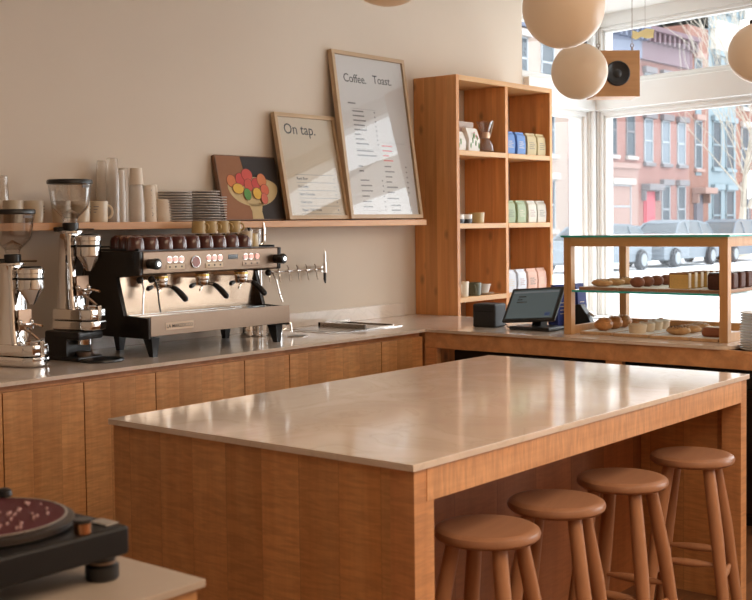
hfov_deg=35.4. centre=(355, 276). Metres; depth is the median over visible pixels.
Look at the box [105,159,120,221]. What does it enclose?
cup stack
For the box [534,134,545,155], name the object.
coffee bag
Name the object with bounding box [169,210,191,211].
plate
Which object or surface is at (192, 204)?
plate
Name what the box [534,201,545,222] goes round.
coffee bag
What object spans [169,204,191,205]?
plate
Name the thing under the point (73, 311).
coffee grinder
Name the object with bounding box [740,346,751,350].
plate
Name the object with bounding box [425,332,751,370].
counter
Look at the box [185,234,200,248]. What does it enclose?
cup
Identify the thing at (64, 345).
machine
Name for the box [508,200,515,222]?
coffee bag
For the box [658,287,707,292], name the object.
serving board
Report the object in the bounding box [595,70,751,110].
trim
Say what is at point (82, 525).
knob
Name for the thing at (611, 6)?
ceiling
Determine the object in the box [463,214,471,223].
espresso cup
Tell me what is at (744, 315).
plate
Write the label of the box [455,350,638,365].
fridge
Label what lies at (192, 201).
plate
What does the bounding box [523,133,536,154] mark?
coffee bag
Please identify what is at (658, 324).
muffin
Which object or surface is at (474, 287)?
mug
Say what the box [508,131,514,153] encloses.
coffee bag
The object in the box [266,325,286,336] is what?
milk pitcher
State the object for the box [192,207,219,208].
plate
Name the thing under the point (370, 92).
menu
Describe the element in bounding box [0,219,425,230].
wall shelf
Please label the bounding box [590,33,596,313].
trim
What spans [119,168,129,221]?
cup stack
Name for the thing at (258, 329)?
water tap
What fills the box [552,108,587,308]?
window
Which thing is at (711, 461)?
bar stool
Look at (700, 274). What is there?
cake slice
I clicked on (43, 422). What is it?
base cabinet
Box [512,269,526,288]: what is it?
coffee bag
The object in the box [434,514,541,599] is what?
bar stool
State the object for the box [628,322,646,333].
muffin
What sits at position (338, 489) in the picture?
kitchen island
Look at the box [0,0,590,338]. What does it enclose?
wall
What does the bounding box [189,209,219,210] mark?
plate
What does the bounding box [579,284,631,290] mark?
serving board
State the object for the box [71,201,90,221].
mug
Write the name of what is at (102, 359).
mat
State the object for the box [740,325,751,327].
plate
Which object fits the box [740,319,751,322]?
plate
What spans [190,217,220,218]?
plate
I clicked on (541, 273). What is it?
coffee bag
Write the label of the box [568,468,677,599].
bar stool
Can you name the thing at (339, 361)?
base cabinet
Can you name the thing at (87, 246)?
funnel
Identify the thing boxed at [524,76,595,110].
trim
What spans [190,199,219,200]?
plate
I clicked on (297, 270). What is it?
tap
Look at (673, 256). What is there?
parked car
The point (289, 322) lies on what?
pitcher rinser
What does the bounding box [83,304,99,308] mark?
tray
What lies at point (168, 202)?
plate
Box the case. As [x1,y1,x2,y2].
[560,233,751,342]
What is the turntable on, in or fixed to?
on the side table
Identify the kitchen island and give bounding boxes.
[108,355,749,599]
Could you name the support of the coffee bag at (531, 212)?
on the bookshelf at (436, 98)
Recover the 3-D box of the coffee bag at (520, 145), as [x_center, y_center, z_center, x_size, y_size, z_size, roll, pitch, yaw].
[1.172,-0.964,8.526,0.076,0.161,0.112,1,3,40]
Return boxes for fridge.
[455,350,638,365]
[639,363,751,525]
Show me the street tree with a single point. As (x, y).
(743, 200)
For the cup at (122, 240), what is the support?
on the espresso machine at (145, 295)
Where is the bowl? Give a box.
[228,177,276,205]
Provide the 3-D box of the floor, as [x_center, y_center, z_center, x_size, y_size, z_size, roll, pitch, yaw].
[1.310,1.435,3.395,7.900,0.120,11.250,1,3,40]
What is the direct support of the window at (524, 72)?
in the wall at (161, 88)
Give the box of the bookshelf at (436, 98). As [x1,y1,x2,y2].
[413,74,552,365]
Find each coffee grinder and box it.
[0,209,49,367]
[46,179,105,330]
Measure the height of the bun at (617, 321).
0.076 m
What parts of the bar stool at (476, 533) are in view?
leg, leg, seat, leg, leg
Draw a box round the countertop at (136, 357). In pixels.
[0,314,740,386]
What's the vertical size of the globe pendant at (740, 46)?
1.049 m
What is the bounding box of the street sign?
[747,170,751,218]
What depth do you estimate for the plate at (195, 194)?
6.36 m
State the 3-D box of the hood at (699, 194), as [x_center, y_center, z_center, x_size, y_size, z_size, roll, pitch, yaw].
[18.812,-4.375,63.372,0.800,0.830,1.600,1,3,40]
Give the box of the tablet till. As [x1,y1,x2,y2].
[502,286,563,331]
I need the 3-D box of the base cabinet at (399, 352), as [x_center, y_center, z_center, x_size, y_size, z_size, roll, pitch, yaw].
[-0.001,0.779,7.058,0.728,0.900,0.386,1,3,40]
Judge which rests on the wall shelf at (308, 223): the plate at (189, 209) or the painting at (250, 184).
the painting at (250, 184)
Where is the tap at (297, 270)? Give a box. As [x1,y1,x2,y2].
[295,265,300,280]
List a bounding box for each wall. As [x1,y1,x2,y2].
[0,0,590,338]
[596,0,751,314]
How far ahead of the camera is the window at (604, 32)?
9.36 m
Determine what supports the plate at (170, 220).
on the wall shelf at (308, 223)
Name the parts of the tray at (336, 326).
plate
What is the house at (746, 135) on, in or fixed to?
on the ground
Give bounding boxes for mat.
[80,356,123,363]
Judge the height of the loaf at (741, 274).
0.088 m
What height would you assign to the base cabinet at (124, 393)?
0.900 m
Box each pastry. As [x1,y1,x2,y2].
[666,325,690,334]
[679,324,700,332]
[691,322,710,330]
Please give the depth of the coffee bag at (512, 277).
8.44 m
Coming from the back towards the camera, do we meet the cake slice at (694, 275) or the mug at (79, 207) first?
the cake slice at (694, 275)
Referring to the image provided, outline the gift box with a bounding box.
[459,121,472,131]
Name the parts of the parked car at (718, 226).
cabin glass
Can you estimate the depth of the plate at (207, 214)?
6.35 m
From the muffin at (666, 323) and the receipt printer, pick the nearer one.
the muffin at (666, 323)
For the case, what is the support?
on the countertop at (136, 357)
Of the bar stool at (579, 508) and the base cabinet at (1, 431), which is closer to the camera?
the bar stool at (579, 508)
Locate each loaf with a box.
[702,326,718,336]
[708,272,718,289]
[731,271,745,287]
[731,272,737,288]
[732,270,751,286]
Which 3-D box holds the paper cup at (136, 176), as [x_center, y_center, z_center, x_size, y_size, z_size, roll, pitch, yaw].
[-1.131,-0.518,6.076,0.080,0.086,0.080,1,3,40]
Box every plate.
[158,191,191,193]
[158,194,191,195]
[158,196,191,198]
[168,199,191,200]
[168,202,191,203]
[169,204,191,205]
[169,207,191,208]
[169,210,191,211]
[169,212,192,213]
[170,215,192,216]
[170,217,191,218]
[170,220,192,221]
[186,196,219,197]
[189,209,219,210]
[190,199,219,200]
[190,212,219,213]
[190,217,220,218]
[191,191,219,192]
[192,193,219,195]
[192,201,219,202]
[192,204,219,205]
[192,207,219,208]
[193,214,219,215]
[739,327,751,330]
[739,330,751,333]
[739,338,751,341]
[739,341,751,344]
[740,310,751,313]
[740,314,751,316]
[740,316,751,319]
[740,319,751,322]
[740,322,751,325]
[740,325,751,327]
[740,333,751,336]
[740,336,751,338]
[740,344,751,347]
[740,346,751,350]
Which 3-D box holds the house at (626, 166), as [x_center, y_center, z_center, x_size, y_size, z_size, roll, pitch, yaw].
[8.587,-6.551,58.193,9.750,11.400,6.800,1,3,40]
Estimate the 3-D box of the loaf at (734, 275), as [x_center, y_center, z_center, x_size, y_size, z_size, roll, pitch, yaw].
[1.928,0.019,6.114,0.100,0.088,0.068,1,3,40]
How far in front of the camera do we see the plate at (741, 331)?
5.77 m
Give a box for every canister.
[17,266,44,304]
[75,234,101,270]
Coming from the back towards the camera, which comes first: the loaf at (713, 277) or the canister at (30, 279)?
the loaf at (713, 277)
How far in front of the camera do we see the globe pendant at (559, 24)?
4.21 m
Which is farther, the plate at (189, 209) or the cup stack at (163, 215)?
the plate at (189, 209)
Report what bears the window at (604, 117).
in the wall at (680, 6)
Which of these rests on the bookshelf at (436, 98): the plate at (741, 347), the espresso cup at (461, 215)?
the espresso cup at (461, 215)
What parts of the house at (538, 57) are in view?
pane, pane, pane, pane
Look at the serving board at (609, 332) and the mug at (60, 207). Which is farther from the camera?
the serving board at (609, 332)
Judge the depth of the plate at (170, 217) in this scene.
6.20 m
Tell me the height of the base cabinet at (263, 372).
0.900 m
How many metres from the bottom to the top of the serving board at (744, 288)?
0.017 m
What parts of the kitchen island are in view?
panel, leg, panel, panel, leg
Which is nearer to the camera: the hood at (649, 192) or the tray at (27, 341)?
the tray at (27, 341)
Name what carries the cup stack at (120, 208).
on the wall shelf at (308, 223)
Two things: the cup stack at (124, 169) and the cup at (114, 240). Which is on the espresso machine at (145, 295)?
the cup at (114, 240)
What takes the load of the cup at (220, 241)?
on the espresso machine at (145, 295)
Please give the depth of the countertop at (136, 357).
6.11 m
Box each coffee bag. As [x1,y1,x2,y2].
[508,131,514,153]
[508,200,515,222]
[509,270,515,292]
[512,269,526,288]
[513,132,525,153]
[513,200,525,222]
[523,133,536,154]
[524,201,536,222]
[524,268,536,287]
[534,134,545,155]
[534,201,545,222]
[535,267,546,287]
[548,284,563,324]
[575,283,586,307]
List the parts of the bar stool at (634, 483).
leg, leg, seat, leg, leg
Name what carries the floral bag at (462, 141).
on the bookshelf at (436, 98)
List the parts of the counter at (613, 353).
post, post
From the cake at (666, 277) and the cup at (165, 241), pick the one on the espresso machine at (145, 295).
the cup at (165, 241)
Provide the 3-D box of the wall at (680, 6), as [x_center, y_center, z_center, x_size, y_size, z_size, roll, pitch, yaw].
[4.548,-0.464,7.001,0.200,3.270,7.854,-3,3,-38]
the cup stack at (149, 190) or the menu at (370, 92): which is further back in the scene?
the menu at (370, 92)
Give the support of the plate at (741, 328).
on the plate at (741, 331)
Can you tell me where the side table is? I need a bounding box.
[0,556,205,599]
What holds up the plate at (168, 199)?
on the plate at (168, 202)
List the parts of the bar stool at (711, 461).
leg, leg, seat, leg, leg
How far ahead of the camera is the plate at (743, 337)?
5.77 m
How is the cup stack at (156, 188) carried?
on the wall shelf at (308, 223)
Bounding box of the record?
[0,497,67,536]
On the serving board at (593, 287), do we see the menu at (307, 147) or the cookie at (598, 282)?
the cookie at (598, 282)
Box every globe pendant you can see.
[364,0,411,6]
[522,0,604,48]
[551,40,607,99]
[728,20,751,82]
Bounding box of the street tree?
[662,10,751,256]
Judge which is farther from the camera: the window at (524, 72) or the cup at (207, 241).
the window at (524, 72)
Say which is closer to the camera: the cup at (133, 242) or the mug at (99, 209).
the cup at (133, 242)
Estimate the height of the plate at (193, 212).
0.008 m
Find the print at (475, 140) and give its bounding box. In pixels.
[471,133,479,147]
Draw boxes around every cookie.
[591,279,612,286]
[608,278,624,285]
[620,277,631,284]
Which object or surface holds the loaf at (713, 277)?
on the serving board at (744, 288)
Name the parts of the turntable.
platter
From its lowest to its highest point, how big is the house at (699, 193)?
12.200 m
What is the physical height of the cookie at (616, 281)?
0.046 m
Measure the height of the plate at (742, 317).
0.008 m
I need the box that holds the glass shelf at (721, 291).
[575,289,751,294]
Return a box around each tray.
[25,339,42,344]
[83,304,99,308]
[149,305,289,336]
[284,319,401,333]
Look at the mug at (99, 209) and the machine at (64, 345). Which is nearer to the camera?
the machine at (64, 345)
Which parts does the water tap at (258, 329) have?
spout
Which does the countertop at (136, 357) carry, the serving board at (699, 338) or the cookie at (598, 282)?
the serving board at (699, 338)
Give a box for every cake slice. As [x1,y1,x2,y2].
[669,273,690,288]
[676,272,697,287]
[688,271,709,286]
[697,272,703,287]
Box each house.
[522,22,567,237]
[568,26,650,226]
[655,10,747,219]
[662,24,717,221]
[736,28,751,219]
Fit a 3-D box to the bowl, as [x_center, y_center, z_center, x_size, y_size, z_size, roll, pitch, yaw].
[-0.586,-0.490,6.789,0.002,0.175,0.400,-16,-8,40]
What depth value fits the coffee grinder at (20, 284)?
5.31 m
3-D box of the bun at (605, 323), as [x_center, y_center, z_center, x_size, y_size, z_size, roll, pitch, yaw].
[1.373,0.262,6.518,0.106,0.076,0.099,1,3,40]
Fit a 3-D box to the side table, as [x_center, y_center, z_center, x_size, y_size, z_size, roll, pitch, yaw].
[-0.884,1.002,2.267,1.080,0.900,0.637,1,3,40]
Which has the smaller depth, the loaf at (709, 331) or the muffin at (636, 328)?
the loaf at (709, 331)
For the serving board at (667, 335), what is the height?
0.017 m
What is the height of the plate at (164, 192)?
0.008 m
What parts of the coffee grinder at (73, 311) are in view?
lid, plate, plate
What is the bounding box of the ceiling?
[605,0,677,13]
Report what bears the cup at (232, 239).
on the espresso machine at (145, 295)
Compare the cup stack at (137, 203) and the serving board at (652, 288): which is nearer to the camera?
the cup stack at (137, 203)
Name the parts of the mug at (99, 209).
handle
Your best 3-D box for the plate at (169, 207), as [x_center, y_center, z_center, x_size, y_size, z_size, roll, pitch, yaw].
[-0.962,-0.366,6.273,0.188,0.008,0.188,1,3,40]
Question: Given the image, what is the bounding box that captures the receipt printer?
[473,302,505,327]
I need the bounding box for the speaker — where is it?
[587,28,639,99]
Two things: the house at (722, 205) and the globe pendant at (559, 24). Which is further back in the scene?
the house at (722, 205)
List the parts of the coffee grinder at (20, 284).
plate, lid, plate, adjustment lever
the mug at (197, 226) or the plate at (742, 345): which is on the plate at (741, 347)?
the plate at (742, 345)
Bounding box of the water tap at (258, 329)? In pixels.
[247,222,265,336]
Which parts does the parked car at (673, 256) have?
cabin glass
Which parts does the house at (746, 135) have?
pane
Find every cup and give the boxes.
[109,235,122,248]
[117,235,130,248]
[126,235,144,249]
[129,168,143,184]
[143,235,159,249]
[157,235,173,249]
[171,234,186,248]
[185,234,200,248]
[199,234,213,247]
[211,234,226,247]
[225,233,239,246]
[237,233,251,246]
[460,214,463,223]
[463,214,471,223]
[469,212,484,222]
[481,284,490,292]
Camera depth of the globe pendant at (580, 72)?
6.20 m
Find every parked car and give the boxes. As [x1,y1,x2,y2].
[553,224,651,270]
[629,220,718,267]
[684,219,751,261]
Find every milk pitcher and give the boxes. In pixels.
[240,326,254,336]
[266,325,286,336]
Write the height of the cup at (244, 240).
0.072 m
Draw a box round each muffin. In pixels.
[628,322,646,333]
[640,320,654,331]
[648,319,662,329]
[656,318,669,328]
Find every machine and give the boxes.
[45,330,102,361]
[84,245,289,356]
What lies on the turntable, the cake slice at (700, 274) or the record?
the record
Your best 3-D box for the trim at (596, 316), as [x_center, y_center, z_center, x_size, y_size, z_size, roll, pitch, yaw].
[4.259,0.803,7.007,0.340,0.745,7.554,-3,3,-38]
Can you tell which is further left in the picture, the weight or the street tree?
the weight
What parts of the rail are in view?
rail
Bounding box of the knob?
[73,517,91,534]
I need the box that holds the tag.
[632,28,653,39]
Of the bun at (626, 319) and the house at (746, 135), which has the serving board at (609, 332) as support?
the bun at (626, 319)
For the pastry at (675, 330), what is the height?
0.051 m
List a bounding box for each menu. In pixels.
[270,111,348,219]
[327,49,422,218]
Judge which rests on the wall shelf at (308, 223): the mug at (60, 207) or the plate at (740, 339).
the mug at (60, 207)
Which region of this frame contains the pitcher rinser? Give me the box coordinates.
[282,322,307,336]
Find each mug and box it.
[2,200,22,222]
[24,201,44,222]
[52,201,71,222]
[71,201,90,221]
[90,201,113,221]
[191,221,209,232]
[205,221,221,232]
[217,221,232,232]
[229,221,244,232]
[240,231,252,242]
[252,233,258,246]
[461,281,468,296]
[468,282,480,295]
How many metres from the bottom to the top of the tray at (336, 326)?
0.028 m
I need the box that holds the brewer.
[476,121,493,151]
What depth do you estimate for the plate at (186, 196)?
6.36 m
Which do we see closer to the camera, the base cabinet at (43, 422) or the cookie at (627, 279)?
the base cabinet at (43, 422)
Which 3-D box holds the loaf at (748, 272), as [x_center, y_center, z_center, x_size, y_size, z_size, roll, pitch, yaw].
[2.057,0.010,6.267,0.100,0.088,0.068,1,3,40]
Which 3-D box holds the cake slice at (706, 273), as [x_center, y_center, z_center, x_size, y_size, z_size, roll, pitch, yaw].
[1.841,0.013,6.317,0.112,0.084,0.030,1,3,40]
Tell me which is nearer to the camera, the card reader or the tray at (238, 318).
the tray at (238, 318)
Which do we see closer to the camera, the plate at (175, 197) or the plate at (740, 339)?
the plate at (740, 339)
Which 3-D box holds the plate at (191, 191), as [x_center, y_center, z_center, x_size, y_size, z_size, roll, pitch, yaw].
[-0.834,-0.462,6.424,0.192,0.008,0.192,1,3,40]
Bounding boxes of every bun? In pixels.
[594,317,612,330]
[609,315,622,328]
[619,314,631,326]
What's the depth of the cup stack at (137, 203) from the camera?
6.05 m
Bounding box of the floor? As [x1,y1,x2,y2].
[620,525,751,599]
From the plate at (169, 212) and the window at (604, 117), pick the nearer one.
the plate at (169, 212)
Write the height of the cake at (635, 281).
0.059 m
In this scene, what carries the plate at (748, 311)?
on the plate at (744, 315)
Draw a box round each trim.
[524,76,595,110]
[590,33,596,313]
[592,315,649,318]
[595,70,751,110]
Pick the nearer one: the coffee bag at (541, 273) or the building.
the coffee bag at (541, 273)
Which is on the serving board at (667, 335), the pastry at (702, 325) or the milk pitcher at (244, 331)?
the pastry at (702, 325)
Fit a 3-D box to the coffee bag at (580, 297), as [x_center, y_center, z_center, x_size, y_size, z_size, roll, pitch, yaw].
[1.331,0.165,7.071,0.076,0.251,0.100,2,3,42]
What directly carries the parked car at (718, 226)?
on the ground
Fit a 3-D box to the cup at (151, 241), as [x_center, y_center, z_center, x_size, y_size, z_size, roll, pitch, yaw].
[-1.002,-0.167,5.742,0.093,0.072,0.093,1,3,40]
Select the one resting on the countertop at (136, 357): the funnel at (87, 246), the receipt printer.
the receipt printer
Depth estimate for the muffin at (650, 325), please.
6.40 m
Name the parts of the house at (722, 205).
cornice, pane, pane, white panel, pane, pane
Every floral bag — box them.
[459,131,465,149]
[462,127,479,150]
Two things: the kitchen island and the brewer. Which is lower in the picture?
the kitchen island
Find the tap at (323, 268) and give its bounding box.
[321,250,326,282]
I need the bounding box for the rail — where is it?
[262,250,326,282]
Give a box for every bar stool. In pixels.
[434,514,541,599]
[507,489,606,599]
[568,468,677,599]
[647,446,741,599]
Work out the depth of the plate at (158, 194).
6.21 m
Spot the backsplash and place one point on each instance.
(302, 319)
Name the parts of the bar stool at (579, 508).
leg, leg, seat, leg, leg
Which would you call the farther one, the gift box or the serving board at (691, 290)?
the gift box
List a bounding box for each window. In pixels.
[522,14,551,79]
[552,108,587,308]
[599,1,751,80]
[599,97,751,322]
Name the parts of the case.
post, rail, post, rail, glass, rail, post, rail, rail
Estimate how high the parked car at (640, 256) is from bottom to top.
1.615 m
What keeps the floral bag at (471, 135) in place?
on the bookshelf at (436, 98)
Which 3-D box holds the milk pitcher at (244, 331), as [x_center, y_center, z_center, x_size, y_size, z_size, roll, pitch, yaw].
[-0.597,0.282,6.647,0.113,0.105,0.092,-1,3,-17]
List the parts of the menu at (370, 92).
frame rail, frame rail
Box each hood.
[641,184,664,200]
[692,187,717,202]
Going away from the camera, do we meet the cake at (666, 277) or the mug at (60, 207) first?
the mug at (60, 207)
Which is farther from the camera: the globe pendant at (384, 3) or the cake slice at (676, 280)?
the cake slice at (676, 280)
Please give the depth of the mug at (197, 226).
6.06 m
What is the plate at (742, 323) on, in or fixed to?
on the plate at (744, 326)
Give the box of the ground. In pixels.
[553,254,751,321]
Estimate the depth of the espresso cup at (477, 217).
8.12 m
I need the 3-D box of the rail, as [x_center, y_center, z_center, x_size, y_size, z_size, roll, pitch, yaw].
[-0.384,-0.053,7.035,0.161,0.206,0.577,1,3,40]
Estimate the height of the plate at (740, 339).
0.008 m
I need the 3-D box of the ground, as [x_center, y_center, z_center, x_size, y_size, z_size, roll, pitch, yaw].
[32.657,-0.367,38.626,170.000,0.150,150.000,1,3,40]
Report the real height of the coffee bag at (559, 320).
0.246 m
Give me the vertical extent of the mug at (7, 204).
0.105 m
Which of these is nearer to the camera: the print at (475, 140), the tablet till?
the tablet till
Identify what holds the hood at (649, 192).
attached to the building
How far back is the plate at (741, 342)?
5.77 m
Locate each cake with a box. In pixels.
[630,277,644,286]
[642,276,653,286]
[652,275,663,285]
[662,274,668,284]
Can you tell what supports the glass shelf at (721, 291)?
attached to the case
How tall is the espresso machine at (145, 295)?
0.530 m
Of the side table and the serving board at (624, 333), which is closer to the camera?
the side table
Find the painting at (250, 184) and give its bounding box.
[211,154,285,220]
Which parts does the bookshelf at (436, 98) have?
panel, panel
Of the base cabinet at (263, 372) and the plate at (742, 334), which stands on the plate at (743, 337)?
the plate at (742, 334)
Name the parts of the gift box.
lid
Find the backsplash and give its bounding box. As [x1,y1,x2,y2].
[33,303,404,349]
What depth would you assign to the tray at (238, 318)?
5.90 m
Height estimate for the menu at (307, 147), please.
0.644 m
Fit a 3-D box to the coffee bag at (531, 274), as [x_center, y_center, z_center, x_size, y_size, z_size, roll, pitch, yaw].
[1.279,0.019,8.681,0.076,0.161,0.112,2,4,45]
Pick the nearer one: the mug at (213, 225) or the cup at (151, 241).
the cup at (151, 241)
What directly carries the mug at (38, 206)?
on the wall shelf at (308, 223)
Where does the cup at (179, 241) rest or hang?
on the espresso machine at (145, 295)
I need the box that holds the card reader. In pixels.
[575,304,596,324]
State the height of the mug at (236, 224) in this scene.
0.062 m
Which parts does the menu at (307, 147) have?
frame rail, frame rail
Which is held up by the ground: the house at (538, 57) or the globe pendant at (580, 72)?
the house at (538, 57)
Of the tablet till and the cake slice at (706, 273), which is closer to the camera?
the cake slice at (706, 273)
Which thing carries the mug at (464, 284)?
on the bookshelf at (436, 98)
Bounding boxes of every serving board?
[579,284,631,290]
[580,326,628,335]
[613,329,666,337]
[618,284,668,291]
[650,331,701,340]
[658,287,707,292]
[690,331,733,341]
[700,287,751,293]
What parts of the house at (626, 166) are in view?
pane, pane, cornice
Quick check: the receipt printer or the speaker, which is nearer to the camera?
the receipt printer
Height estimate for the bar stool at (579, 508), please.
0.663 m
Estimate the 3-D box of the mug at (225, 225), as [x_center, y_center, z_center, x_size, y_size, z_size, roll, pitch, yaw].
[-0.696,-0.263,6.223,0.086,0.062,0.076,-2,3,-24]
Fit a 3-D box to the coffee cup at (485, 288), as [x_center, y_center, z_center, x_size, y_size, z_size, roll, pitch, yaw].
[0.902,0.081,8.280,0.100,0.060,0.113,0,3,9]
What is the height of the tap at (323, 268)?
0.206 m
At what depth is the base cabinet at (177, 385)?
5.60 m
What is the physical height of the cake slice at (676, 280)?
0.084 m
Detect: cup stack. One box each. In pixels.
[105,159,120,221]
[115,170,126,221]
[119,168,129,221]
[129,185,145,221]
[143,185,156,221]
[154,185,158,198]
[156,199,171,221]
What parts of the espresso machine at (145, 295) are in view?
panel, leg, leg, steam knob, key plate, handle, name plate, cup rail, control panel, key plate, handle, leg, key plate, handle, panel, leg, steam knob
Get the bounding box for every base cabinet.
[0,377,85,514]
[0,393,3,487]
[80,368,155,520]
[152,356,244,410]
[241,350,289,395]
[286,338,380,387]
[378,333,422,372]
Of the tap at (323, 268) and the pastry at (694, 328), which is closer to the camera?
the pastry at (694, 328)
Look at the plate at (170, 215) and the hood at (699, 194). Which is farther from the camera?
the hood at (699, 194)
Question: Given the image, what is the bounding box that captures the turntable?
[0,504,127,588]
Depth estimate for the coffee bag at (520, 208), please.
8.51 m
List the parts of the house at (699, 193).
pane, pane, door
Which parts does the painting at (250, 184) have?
painted stem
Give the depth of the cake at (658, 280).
6.48 m
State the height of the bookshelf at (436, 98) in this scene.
2.530 m
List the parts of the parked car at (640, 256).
cabin glass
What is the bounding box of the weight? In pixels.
[0,487,11,497]

